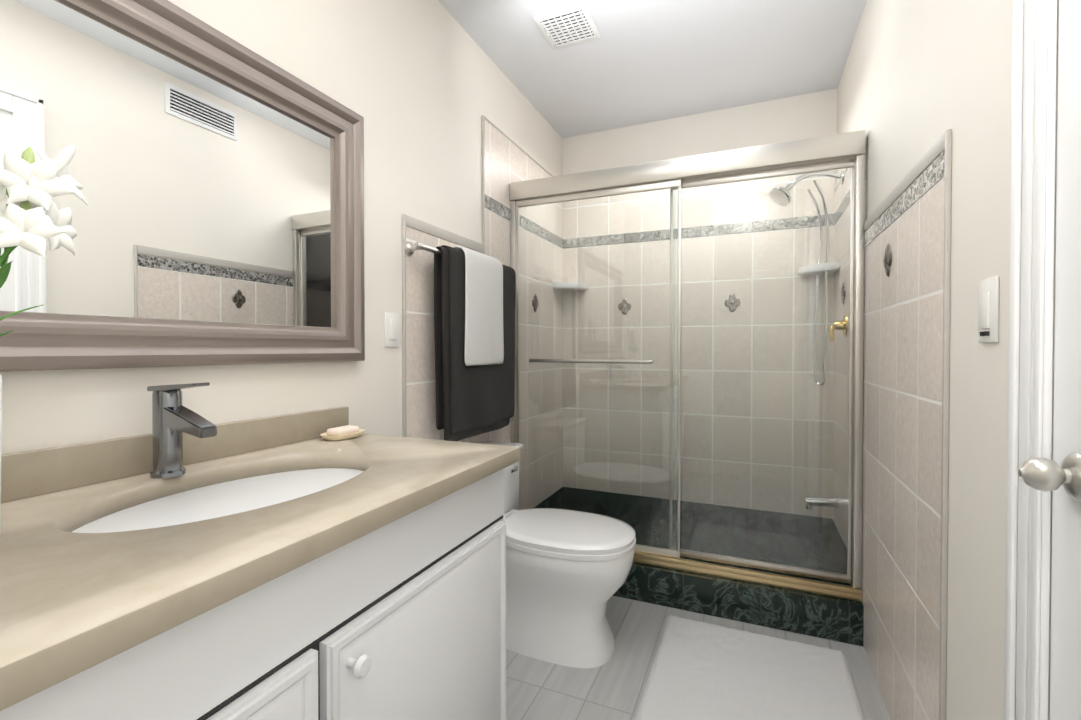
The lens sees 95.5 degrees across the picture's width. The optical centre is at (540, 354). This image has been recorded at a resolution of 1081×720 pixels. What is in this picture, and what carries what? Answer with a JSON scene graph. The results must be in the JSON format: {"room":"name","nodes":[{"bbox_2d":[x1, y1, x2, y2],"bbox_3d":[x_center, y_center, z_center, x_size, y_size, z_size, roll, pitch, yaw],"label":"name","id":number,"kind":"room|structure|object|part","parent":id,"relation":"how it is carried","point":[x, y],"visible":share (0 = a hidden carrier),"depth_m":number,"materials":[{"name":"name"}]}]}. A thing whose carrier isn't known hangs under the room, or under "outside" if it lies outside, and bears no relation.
{"room":"bathroom","nodes":[
{"label":"bathroom","id":0,"kind":"room"},
{"bbox_2d":[0,0,561,454],"bbox_3d":[-0.530,-0.133,1.726,0.100,2.467,3.350,0,1,23],"label":"wall","id":1,"kind":"structure","parent":0,"point":[420,86],"depth_m":1.56,"materials":[{"name":"beige paint"}]},
{"bbox_2d":[1,406,348,501],"bbox_3d":[-0.830,0.198,0.877,0.020,0.075,1.272,0,1,23],"label":"backsplash","id":2,"kind":"structure","parent":1,"relation":"attached to","point":[24,474],"depth_m":0.92,"materials":[{"name":"beige stone"}]},
{"bbox_2d":[0,0,364,371],"bbox_3d":[-0.774,-0.347,0.976,0.040,0.742,1.145,0,1,23],"label":"mirror","id":3,"kind":"object","parent":1,"relation":"attached to","point":[217,175],"visible":0.98,"depth_m":1.02,"materials":[{"name":"grey metal"}]},
{"bbox_2d":[384,312,399,346],"bbox_3d":[-0.500,-0.084,1.657,0.010,0.116,0.072,0,1,23],"label":"light switch","id":4,"kind":"object","parent":1,"relation":"attached to","point":[391,331],"visible":1,"depth_m":1.65,"materials":[{"name":"plastic"}]},
{"bbox_2d":[402,214,406,436],"bbox_3d":[-0.476,0.305,1.717,0.011,1.590,0.012,0,1,23],"label":"trim","id":5,"kind":"structure","parent":1,"relation":"attached to","point":[404,422],"depth_m":1.71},
{"bbox_2d":[406,226,484,442],"bbox_3d":[-0.366,0.322,1.976,0.008,1.550,0.550,0,1,23],"label":"wall tile","id":6,"kind":"structure","parent":1,"relation":"attached to","point":[420,386],"depth_m":1.80,"materials":[{"name":"beige tile"}]},
{"bbox_2d":[405,242,515,440],"bbox_3d":[-0.284,-0.047,2.002,0.116,0.752,0.730,0,1,23],"label":"towel rail","id":7,"kind":"object","parent":6,"relation":"attached to","point":[474,311],"visible":1,"depth_m":1.92,"materials":[{"name":"black fabric"}]},
{"bbox_3d":[-0.277,-0.376,1.995,0.018,0.018,0.690,0,1,23],"label":"rod","id":8,"kind":"part","parent":7,"relation":"part of","materials":[{"name":"silver metal"}]},
{"bbox_2d":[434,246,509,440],"bbox_3d":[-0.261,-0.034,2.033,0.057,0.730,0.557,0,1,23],"label":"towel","id":9,"kind":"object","parent":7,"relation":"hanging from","point":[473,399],"depth_m":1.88,"materials":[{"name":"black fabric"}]},
{"bbox_2d":[453,246,503,365],"bbox_3d":[-0.265,-0.191,2.027,0.102,0.468,0.313,0,1,23],"label":"towel","id":10,"kind":"object","parent":7,"relation":"hanging from","point":[481,275],"depth_m":1.96,"materials":[{"name":"white fabric"}]},
{"bbox_2d":[441,245,515,434],"bbox_3d":[-0.251,-0.057,2.058,0.080,0.705,0.558,0,1,23],"label":"towel","id":11,"kind":"object","parent":7,"relation":"hanging from","point":[480,291],"depth_m":1.95,"materials":[{"name":"black fabric"}]},
{"bbox_2d":[406,215,484,253],"bbox_3d":[-0.364,-0.473,1.966,0.012,0.040,0.550,0,1,23],"label":"trim","id":12,"kind":"structure","parent":1,"relation":"attached to","point":[424,227],"depth_m":1.91,"materials":[{"name":"beige tile"}]},
{"bbox_2d":[482,115,484,244],"bbox_3d":[-0.258,-0.786,2.209,0.011,0.580,0.012,0,1,23],"label":"trim","id":13,"kind":"structure","parent":1,"relation":"attached to","point":[483,179],"depth_m":2.21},
{"bbox_2d":[510,201,515,442],"bbox_3d":[-0.129,0.069,2.475,0.028,1.673,0.050,0,1,23],"label":"door jamb","id":14,"kind":"object","parent":1,"relation":"attached to","point":[513,264],"visible":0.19,"depth_m":2.45,"materials":[{"name":"silver metal"}]},
{"bbox_2d":[485,117,553,176],"bbox_3d":[-0.056,-1.076,2.675,0.011,0.012,1.010,0,1,23],"label":"trim","id":15,"kind":"structure","parent":1,"relation":"attached to","point":[512,141],"depth_m":2.51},
{"bbox_2d":[485,120,562,509],"bbox_3d":[-0.057,0.009,2.689,0.008,2.158,1.010,0,1,23],"label":"wall tiles","id":16,"kind":"structure","parent":1,"relation":"attached to","point":[507,162],"depth_m":2.70,"materials":[{"name":"beige tile"}]},
{"bbox_2d":[485,194,562,248],"bbox_3d":[-0.058,-0.702,2.676,0.010,0.060,1.002,0,1,23],"label":"tile band","id":17,"kind":"object","parent":16,"relation":"attached to","point":[496,207],"visible":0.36,"depth_m":2.57,"materials":[{"name":"tile"}]},
{"bbox_2d":[532,294,537,311],"bbox_3d":[-0.025,-0.291,2.733,0.012,0.105,0.083,0,1,23],"label":"wall medallion","id":18,"kind":"object","parent":16,"relation":"attached to","point":[534,300],"depth_m":2.73,"materials":[{"name":"grey tile"}]},
{"bbox_2d":[534,487,562,508],"bbox_3d":[0.010,0.968,2.853,0.011,0.236,0.662,0,1,23],"label":"wall tile","id":19,"kind":"structure","parent":1,"relation":"attached to","point":[554,500],"depth_m":3.02,"materials":[{"name":"tile"}]},
{"bbox_2d":[516,179,680,206],"bbox_3d":[0.246,-0.748,2.289,0.796,0.030,0.016,0,1,23],"label":"rail","id":20,"kind":"object","parent":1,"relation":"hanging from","point":[608,192],"visible":1,"depth_m":2.27,"materials":[{"name":"silver metal"}]},
{"bbox_2d":[516,186,680,551],"bbox_3d":[0.246,0.062,2.300,0.796,1.611,0.014,0,1,23],"label":"door glass","id":21,"kind":"object","parent":20,"relation":"attached to","point":[608,388],"depth_m":2.28,"materials":[{"name":"clear glass"}]},
{"bbox_3d":[-0.113,0.062,2.454,0.012,1.593,0.014,0,1,23],"label":"outer shower door stile","id":22,"kind":"part","parent":21,"relation":"part of","materials":[{"name":"silver metal"}]},
{"bbox_2d":[635,544,679,557],"bbox_3d":[0.246,0.874,2.309,0.796,0.028,0.016,0,1,23],"label":"rail","id":23,"kind":"object","parent":21,"relation":"attached to","point":[657,551],"visible":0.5,"depth_m":2.18,"materials":[{"name":"silver metal"}]},
{"bbox_3d":[0.606,0.065,2.144,0.012,1.593,0.014,0,1,23],"label":"outer shower door stile","id":24,"kind":"part","parent":21,"relation":"part of","materials":[{"name":"silver metal"}]},
{"bbox_2d":[510,130,865,200],"bbox_3d":[0.548,-0.807,2.173,1.501,0.088,0.070,0,1,23],"label":"header","id":25,"kind":"object","parent":1,"relation":"attached to","point":[835,147],"visible":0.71,"depth_m":2.07,"materials":[{"name":"silver metal"}]},
{"bbox_2d":[612,563,863,645],"bbox_3d":[0.548,1.017,2.196,1.502,0.155,0.120,0,1,23],"label":"shower curb","id":26,"kind":"structure","parent":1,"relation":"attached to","point":[825,617],"depth_m":2.00,"materials":[{"name":"green stone"}]},
{"bbox_2d":[633,551,861,601],"bbox_3d":[0.548,0.915,2.194,1.501,0.047,0.070,0,1,23],"label":"door track","id":27,"kind":"object","parent":26,"relation":"on","point":[773,583],"depth_m":2.02,"materials":[{"name":"gold metal"}]},
{"bbox_3d":[0.536,0.901,2.166,1.501,0.018,0.008,0,1,23],"label":"shower door track lip","id":28,"kind":"part","parent":27,"relation":"part of","materials":[{"name":"metal"}]},
{"bbox_2d":[438,0,865,137],"bbox_3d":[0.214,-1.413,1.389,1.720,0.100,3.350,0,1,23],"label":"ceiling","id":29,"kind":"structure","parent":0,"point":[637,62],"depth_m":2.24,"materials":[{"name":"paint"}]},
{"bbox_2d":[534,3,600,49],"bbox_3d":[0.116,-1.361,2.047,0.220,0.018,0.220,0,1,23],"label":"ceiling vent","id":30,"kind":"object","parent":29,"relation":"in","point":[538,20],"depth_m":2.02,"materials":[{"name":"white plastic"}]},
{"bbox_2d":[542,21,558,47],"bbox_3d":[0.042,-1.355,2.079,0.004,0.006,0.178,0,1,23],"label":"rib","id":31,"kind":"object","parent":30,"relation":"attached to","point":[550,34],"visible":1,"depth_m":2.07,"materials":[{"name":"white plastic"}]},
{"bbox_2d":[548,20,563,45],"bbox_3d":[0.067,-1.355,2.069,0.004,0.006,0.178,0,1,23],"label":"rib","id":32,"kind":"object","parent":30,"relation":"attached to","point":[555,33],"visible":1,"depth_m":2.06,"materials":[{"name":"white plastic"}]},
{"bbox_2d":[554,18,569,44],"bbox_3d":[0.091,-1.355,2.058,0.004,0.006,0.178,0,1,23],"label":"rib","id":33,"kind":"object","parent":30,"relation":"attached to","point":[561,31],"visible":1,"depth_m":2.04,"materials":[{"name":"white plastic"}]},
{"bbox_3d":[0.116,-1.358,2.047,0.176,0.002,0.176,0,1,23],"label":"dark ceiling air vent","id":34,"kind":"part","parent":30,"relation":"part of","materials":[{"name":"white plastic"}]},
{"bbox_2d":[560,16,575,42],"bbox_3d":[0.116,-1.355,2.047,0.004,0.006,0.178,0,1,23],"label":"rib","id":35,"kind":"object","parent":30,"relation":"attached to","point":[567,29],"visible":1,"depth_m":2.04,"materials":[{"name":"white plastic"}]},
{"bbox_2d":[566,15,581,41],"bbox_3d":[0.140,-1.354,2.037,0.004,0.006,0.178,0,1,23],"label":"rib","id":36,"kind":"object","parent":30,"relation":"attached to","point":[573,28],"visible":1,"depth_m":2.04,"materials":[{"name":"white plastic"}]},
{"bbox_2d":[573,13,586,39],"bbox_3d":[0.165,-1.354,2.026,0.004,0.006,0.178,0,1,23],"label":"rib","id":37,"kind":"object","parent":30,"relation":"attached to","point":[580,26],"visible":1,"depth_m":2.02,"materials":[{"name":"white plastic"}]},
{"bbox_2d":[579,11,592,38],"bbox_3d":[0.189,-1.354,2.016,0.004,0.006,0.178,0,1,23],"label":"rib","id":38,"kind":"object","parent":30,"relation":"attached to","point":[586,25],"visible":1,"depth_m":2.01,"materials":[{"name":"white plastic"}]},
{"bbox_2d":[506,529,890,719],"bbox_3d":[0.192,1.139,1.370,1.720,0.130,3.239,0,1,23],"label":"floor","id":39,"kind":"structure","parent":0,"point":[613,687],"depth_m":1.73,"materials":[{"name":"grey tile"}]},
{"bbox_2d":[0,458,519,719],"bbox_3d":[-0.563,0.693,0.765,0.601,0.839,1.240,0,1,23],"label":"bathroom vanity","id":40,"kind":"object","parent":39,"relation":"on","point":[402,617],"depth_m":0.73,"materials":[{"name":"wood"}]},
{"bbox_2d":[0,433,519,693],"bbox_3d":[-0.570,0.255,0.766,0.585,0.036,1.272,0,1,23],"label":"countertop","id":41,"kind":"structure","parent":40,"relation":"on","point":[68,593],"depth_m":0.62,"materials":[{"name":"beige stone"}]},
{"bbox_2d":[0,145,87,531],"bbox_3d":[-0.721,-0.040,0.663,0.134,0.554,0.209,0,1,23],"label":"vase","id":42,"kind":"object","parent":41,"relation":"on","point":[30,187],"visible":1,"depth_m":0.67,"materials":[{"name":"ceramic"}]},
{"bbox_3d":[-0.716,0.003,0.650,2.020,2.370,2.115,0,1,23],"label":"stem","id":43,"kind":"part","parent":42,"relation":"part of","materials":[{"name":"green plant"}]},
{"bbox_3d":[-0.738,-0.201,0.658,0.031,0.084,0.095,0,1,23],"label":"flower","id":44,"kind":"part","parent":42,"relation":"part of","materials":[{"name":"white plant"}]},
{"bbox_3d":[-0.689,-0.167,0.651,0.055,0.075,0.072,0,1,23],"label":"flower","id":45,"kind":"part","parent":42,"relation":"part of","materials":[{"name":"white plant"}]},
{"bbox_3d":[-0.703,-0.239,0.678,0.046,0.081,0.077,0,1,23],"label":"flower","id":46,"kind":"part","parent":42,"relation":"part of","materials":[{"name":"white plant"}]},
{"bbox_3d":[-0.716,-0.267,0.731,0.061,0.071,0.076,0,1,23],"label":"flower","id":47,"kind":"part","parent":42,"relation":"part of","materials":[{"name":"white plant"}]},
{"bbox_3d":[-0.692,-0.184,0.704,0.056,0.079,0.068,0,1,23],"label":"flower","id":48,"kind":"part","parent":42,"relation":"part of","materials":[{"name":"white plant"}]},
{"bbox_2d":[140,382,219,481],"bbox_3d":[-0.682,0.143,0.937,0.153,0.182,0.056,0,1,23],"label":"faucet","id":49,"kind":"object","parent":41,"relation":"on","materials":[{"name":"silver metal"}]},
{"bbox_2d":[52,458,379,541],"bbox_3d":[-0.544,0.346,0.910,0.376,0.174,0.562,0,1,23],"label":"sink","id":50,"kind":"object","parent":41,"relation":"in","point":[161,513],"depth_m":0.91,"materials":[{"name":"white ceramic"}]},
{"bbox_2d":[320,425,364,440],"bbox_3d":[-0.545,0.214,1.355,0.084,0.029,0.128,0,1,23],"label":"soap dish","id":51,"kind":"object","parent":41,"relation":"on","point":[346,432],"visible":0.98,"depth_m":1.33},
{"bbox_3d":[-0.423,0.709,0.438,0.020,0.585,0.550,0,1,23],"label":"door","id":52,"kind":"part","parent":40,"relation":"part of","materials":[{"name":"white wood"}]},
{"bbox_3d":[-0.270,0.458,0.725,0.032,0.032,0.032,0,1,23],"label":"knob","id":53,"kind":"part","parent":40,"relation":"part of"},
{"bbox_3d":[-0.200,0.702,0.956,0.020,0.585,0.550,0,1,23],"label":"door","id":54,"kind":"part","parent":40,"relation":"part of","materials":[{"name":"white wood"}]},
{"bbox_2d":[480,441,635,667],"bbox_3d":[0.009,0.745,1.912,0.720,0.706,0.410,0,1,23],"label":"toilet","id":55,"kind":"object","parent":39,"relation":"on","point":[567,572],"visible":0.65,"depth_m":1.76,"materials":[{"name":"ceramic"}]},
{"bbox_3d":[-0.238,0.407,2.014,0.182,0.033,0.410,0,1,23],"label":"tank lid","id":56,"kind":"part","parent":55,"relation":"part of","materials":[{"name":"ceramic"}]},
{"bbox_3d":[-0.239,0.568,2.017,0.166,0.287,0.390,0,1,23],"label":"tank","id":57,"kind":"part","parent":55,"relation":"part of","materials":[{"name":"ceramic"}]},
{"bbox_3d":[-0.112,0.486,2.073,0.010,0.014,0.065,0,1,23],"label":"flush lever","id":58,"kind":"part","parent":55,"relation":"part of","materials":[{"name":"silver metal"}]},
{"bbox_3d":[0.088,0.662,1.877,0.544,0.028,0.380,0,1,23],"label":"lid","id":59,"kind":"part","parent":55,"relation":"part of","materials":[{"name":"ceramic"}]},
{"bbox_3d":[0.085,0.898,1.882,0.547,0.400,0.370,0,1,23],"label":"bowl","id":60,"kind":"part","parent":55,"relation":"part of","materials":[{"name":"ceramic"}]},
{"bbox_3d":[0.091,0.687,1.876,0.542,0.020,0.380,0,1,23],"label":"seat","id":61,"kind":"part","parent":55,"relation":"part of","materials":[{"name":"plastic"}]},
{"bbox_2d":[635,615,864,719],"bbox_3d":[0.653,1.087,1.530,0.640,0.029,0.840,0,1,23],"label":"bath mat","id":62,"kind":"object","parent":39,"relation":"on","point":[700,670],"visible":1,"depth_m":1.62,"materials":[{"name":"white fabric"}]},
{"bbox_2d":[562,89,836,314],"bbox_3d":[0.852,-0.148,2.888,1.720,2.467,0.120,0,1,23],"label":"wall","id":63,"kind":"structure","parent":0,"point":[804,116],"depth_m":2.79,"materials":[{"name":"beige paint"}]},
{"bbox_2d":[553,282,587,290],"bbox_3d":[0.188,-0.423,3.025,0.170,0.038,0.170,0,1,23],"label":"corner shelf","id":64,"kind":"object","parent":63,"relation":"attached to","point":[567,285],"depth_m":2.98,"materials":[{"name":"ceramic"}]},
{"bbox_2d":[563,487,831,557],"bbox_3d":[0.835,0.968,2.860,1.504,0.236,0.011,0,1,23],"label":"shower base","id":65,"kind":"structure","parent":63,"relation":"attached to","point":[759,526],"depth_m":2.78,"materials":[{"name":"stone"}]},
{"bbox_2d":[563,170,834,518],"bbox_3d":[0.835,0.007,2.850,1.504,2.158,0.008,0,1,23],"label":"wall tile","id":66,"kind":"structure","parent":63,"relation":"attached to","point":[767,375],"depth_m":2.80,"materials":[{"name":"beige tile"}]},
{"bbox_2d":[563,214,834,248],"bbox_3d":[0.835,-0.704,2.840,1.504,0.060,0.010,0,1,23],"label":"tile band","id":67,"kind":"object","parent":66,"relation":"attached to","point":[655,233],"depth_m":2.79,"materials":[{"name":"tile"}]},
{"bbox_2d":[797,262,839,275],"bbox_3d":[1.411,-0.436,2.498,0.170,0.038,0.170,0,1,23],"label":"corner shelf","id":68,"kind":"object","parent":63,"relation":"attached to","point":[809,267],"depth_m":2.46,"materials":[{"name":"ceramic"}]},
{"bbox_2d":[837,0,1058,719],"bbox_3d":[1.204,-0.133,1.657,0.100,2.467,2.103,0,1,23],"label":"wall","id":69,"kind":"structure","parent":0,"point":[919,78],"depth_m":0.99,"materials":[{"name":"beige paint"}]},
{"bbox_2d":[670,159,853,189],"bbox_3d":[0.895,-0.745,2.038,0.696,0.030,0.016,0,1,23],"label":"rail","id":70,"kind":"object","parent":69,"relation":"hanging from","point":[804,169],"visible":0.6,"depth_m":2.01,"materials":[{"name":"silver metal"}]},
{"bbox_2d":[669,167,853,575],"bbox_3d":[0.895,0.066,2.048,0.696,1.611,0.014,0,1,23],"label":"door glass","id":71,"kind":"object","parent":70,"relation":"attached to","point":[791,422],"depth_m":2.03,"materials":[{"name":"clear glass"}]},
{"bbox_3d":[0.582,0.065,2.183,0.012,1.593,0.014,0,1,23],"label":"inner shower door stile","id":72,"kind":"part","parent":71,"relation":"part of","materials":[{"name":"silver metal"}]},
{"bbox_2d":[669,547,850,582],"bbox_3d":[0.895,0.877,2.058,0.696,0.028,0.016,0,1,23],"label":"rail","id":73,"kind":"object","parent":71,"relation":"attached to","point":[832,576],"visible":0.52,"depth_m":2.03,"materials":[{"name":"silver metal"}]},
{"bbox_3d":[1.209,0.068,1.913,0.012,1.593,0.014,0,1,23],"label":"inner shower door stile","id":74,"kind":"part","parent":71,"relation":"part of","materials":[{"name":"silver metal"}]},
{"bbox_2d":[832,520,850,585],"bbox_3d":[1.396,0.976,2.256,0.011,0.236,0.662,0,1,23],"label":"wall tile","id":75,"kind":"structure","parent":69,"relation":"attached to","point":[837,544],"depth_m":2.34,"materials":[{"name":"tile"}]},
{"bbox_2d":[833,137,866,546],"bbox_3d":[1.387,0.129,2.221,0.008,1.930,0.730,0,1,23],"label":"wall tile","id":76,"kind":"structure","parent":69,"relation":"attached to","point":[837,390],"depth_m":2.32,"materials":[{"name":"beige tile"}]},
{"bbox_2d":[770,171,847,509],"bbox_3d":[1.289,-0.052,2.401,0.319,1.644,0.348,0,1,23],"label":"shower fixture","id":77,"kind":"object","parent":76,"relation":"attached to","point":[784,190],"depth_m":2.41,"materials":[{"name":"silver metal"}]},
{"bbox_3d":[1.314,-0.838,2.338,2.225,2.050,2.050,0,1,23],"label":"arm","id":78,"kind":"part","parent":77,"relation":"part of"},
{"bbox_3d":[1.389,0.725,2.429,0.139,0.056,0.050,0,1,23],"label":"spout","id":79,"kind":"part","parent":77,"relation":"part of","materials":[{"name":"silver metal"}]},
{"bbox_3d":[1.334,-0.099,2.246,0.016,0.075,0.020,0,1,23],"label":"valve lever","id":80,"kind":"part","parent":77,"relation":"part of","materials":[{"name":"gold metal"}]},
{"bbox_3d":[1.363,-0.133,2.233,0.045,0.100,0.100,0,1,23],"label":"valve plate","id":81,"kind":"part","parent":77,"relation":"part of","materials":[{"name":"gold metal"}]},
{"bbox_2d":[835,191,849,224],"bbox_3d":[1.390,-0.696,2.221,0.010,0.060,0.692,0,1,23],"label":"tile band","id":82,"kind":"object","parent":76,"relation":"attached to","point":[845,203],"depth_m":2.29,"materials":[{"name":"tile"}]},
{"bbox_2d":[841,282,844,304],"bbox_3d":[1.405,-0.286,2.284,0.012,0.105,0.083,0,1,23],"label":"decorative tile accent","id":83,"kind":"structure","parent":76,"relation":"attached to","point":[843,297],"depth_m":2.27,"materials":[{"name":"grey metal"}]},
{"bbox_2d":[851,154,864,589],"bbox_3d":[1.224,0.076,1.893,0.028,1.673,0.050,0,1,23],"label":"door jamb","id":84,"kind":"object","parent":69,"relation":"attached to","point":[858,366],"visible":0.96,"depth_m":1.87,"materials":[{"name":"silver metal"}]},
{"bbox_2d":[862,177,943,719],"bbox_3d":[1.071,0.322,1.490,0.008,1.563,0.866,0,1,23],"label":"wall tile","id":85,"kind":"structure","parent":69,"relation":"attached to","point":[902,428],"depth_m":1.36,"materials":[{"name":"beige tile"}]},
{"bbox_2d":[884,243,891,276],"bbox_3d":[1.083,-0.297,1.538,0.012,0.105,0.083,0,1,23],"label":"wall medallion","id":86,"kind":"object","parent":85,"relation":"attached to","point":[888,259],"visible":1,"depth_m":1.52,"materials":[{"name":"grey tile"}]},
{"bbox_2d":[865,150,944,246],"bbox_3d":[1.065,-0.430,1.470,0.010,0.055,0.840,0,1,23],"label":"tile band","id":87,"kind":"object","parent":85,"relation":"attached to","point":[927,179],"visible":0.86,"depth_m":1.32,"materials":[{"name":"tile"}]},
{"bbox_2d":[864,132,944,231],"bbox_3d":[1.064,-0.480,1.469,0.012,0.040,0.840,0,1,23],"label":"trim","id":88,"kind":"structure","parent":69,"relation":"attached to","point":[931,155],"depth_m":1.32,"materials":[{"name":"beige tile"}]},
{"bbox_2d":[939,129,951,719],"bbox_3d":[0.896,0.306,1.088,0.011,1.603,0.012,0,1,23],"label":"trim","id":89,"kind":"structure","parent":69,"relation":"attached to","point":[945,420],"depth_m":1.08,"materials":[{"name":"beige tile"}]},
{"bbox_2d":[978,276,998,342],"bbox_3d":[0.817,-0.081,0.898,0.010,0.116,0.072,0,1,23],"label":"light switch","id":90,"kind":"object","parent":69,"relation":"attached to","point":[988,322],"visible":1,"depth_m":0.89,"materials":[{"name":"plastic"}]},
{"bbox_2d":[1004,0,1056,719],"bbox_3d":[0.749,0.053,0.753,0.019,2.118,0.089,0,1,23],"label":"door frame","id":91,"kind":"structure","parent":69,"relation":"attached to","point":[1047,342],"depth_m":0.74,"materials":[{"name":"white wood"}]},
{"bbox_3d":[-0.011,0.027,2.378,0.012,0.012,0.051,0,1,23],"label":"post","id":92,"kind":"object","parent":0,"visible":0},
{"bbox_2d":[530,359,650,363],"bbox_3d":[0.218,0.029,2.251,0.580,0.018,0.018,0,1,23],"label":"rod","id":93,"kind":"object","parent":92,"relation":"attached to","point":[628,361],"visible":1,"depth_m":2.23,"materials":[{"name":"silver metal"}]},
{"bbox_3d":[0.635,-1.134,0.324,0.100,0.432,0.774,0,1,23],"label":"wall","id":94,"kind":"structure","parent":0,"visible":0},
{"bbox_2d":[1049,0,1080,719],"bbox_3d":[0.609,0.097,0.350,0.040,2.024,0.768,0,1,23],"label":"door","id":95,"kind":"structure","parent":94,"relation":"in","point":[1065,671],"depth_m":0.68,"materials":[{"name":"white wood"}]},
{"bbox_2d":[1018,458,1071,490],"bbox_3d":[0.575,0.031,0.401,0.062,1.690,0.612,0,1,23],"label":"door knob","id":96,"kind":"object","parent":95,"relation":"attached to","point":[1042,474],"depth_m":0.65,"materials":[{"name":"silver metal"}]},
{"bbox_2d":[1061,453,1080,501],"bbox_3d":[0.710,0.162,0.654,0.012,0.064,0.064,0,1,23],"label":"backplate","id":97,"kind":"object","parent":95,"relation":"attached to","point":[1071,462],"visible":0.71,"depth_m":0.65,"materials":[{"name":"silver metal"}]}
]}

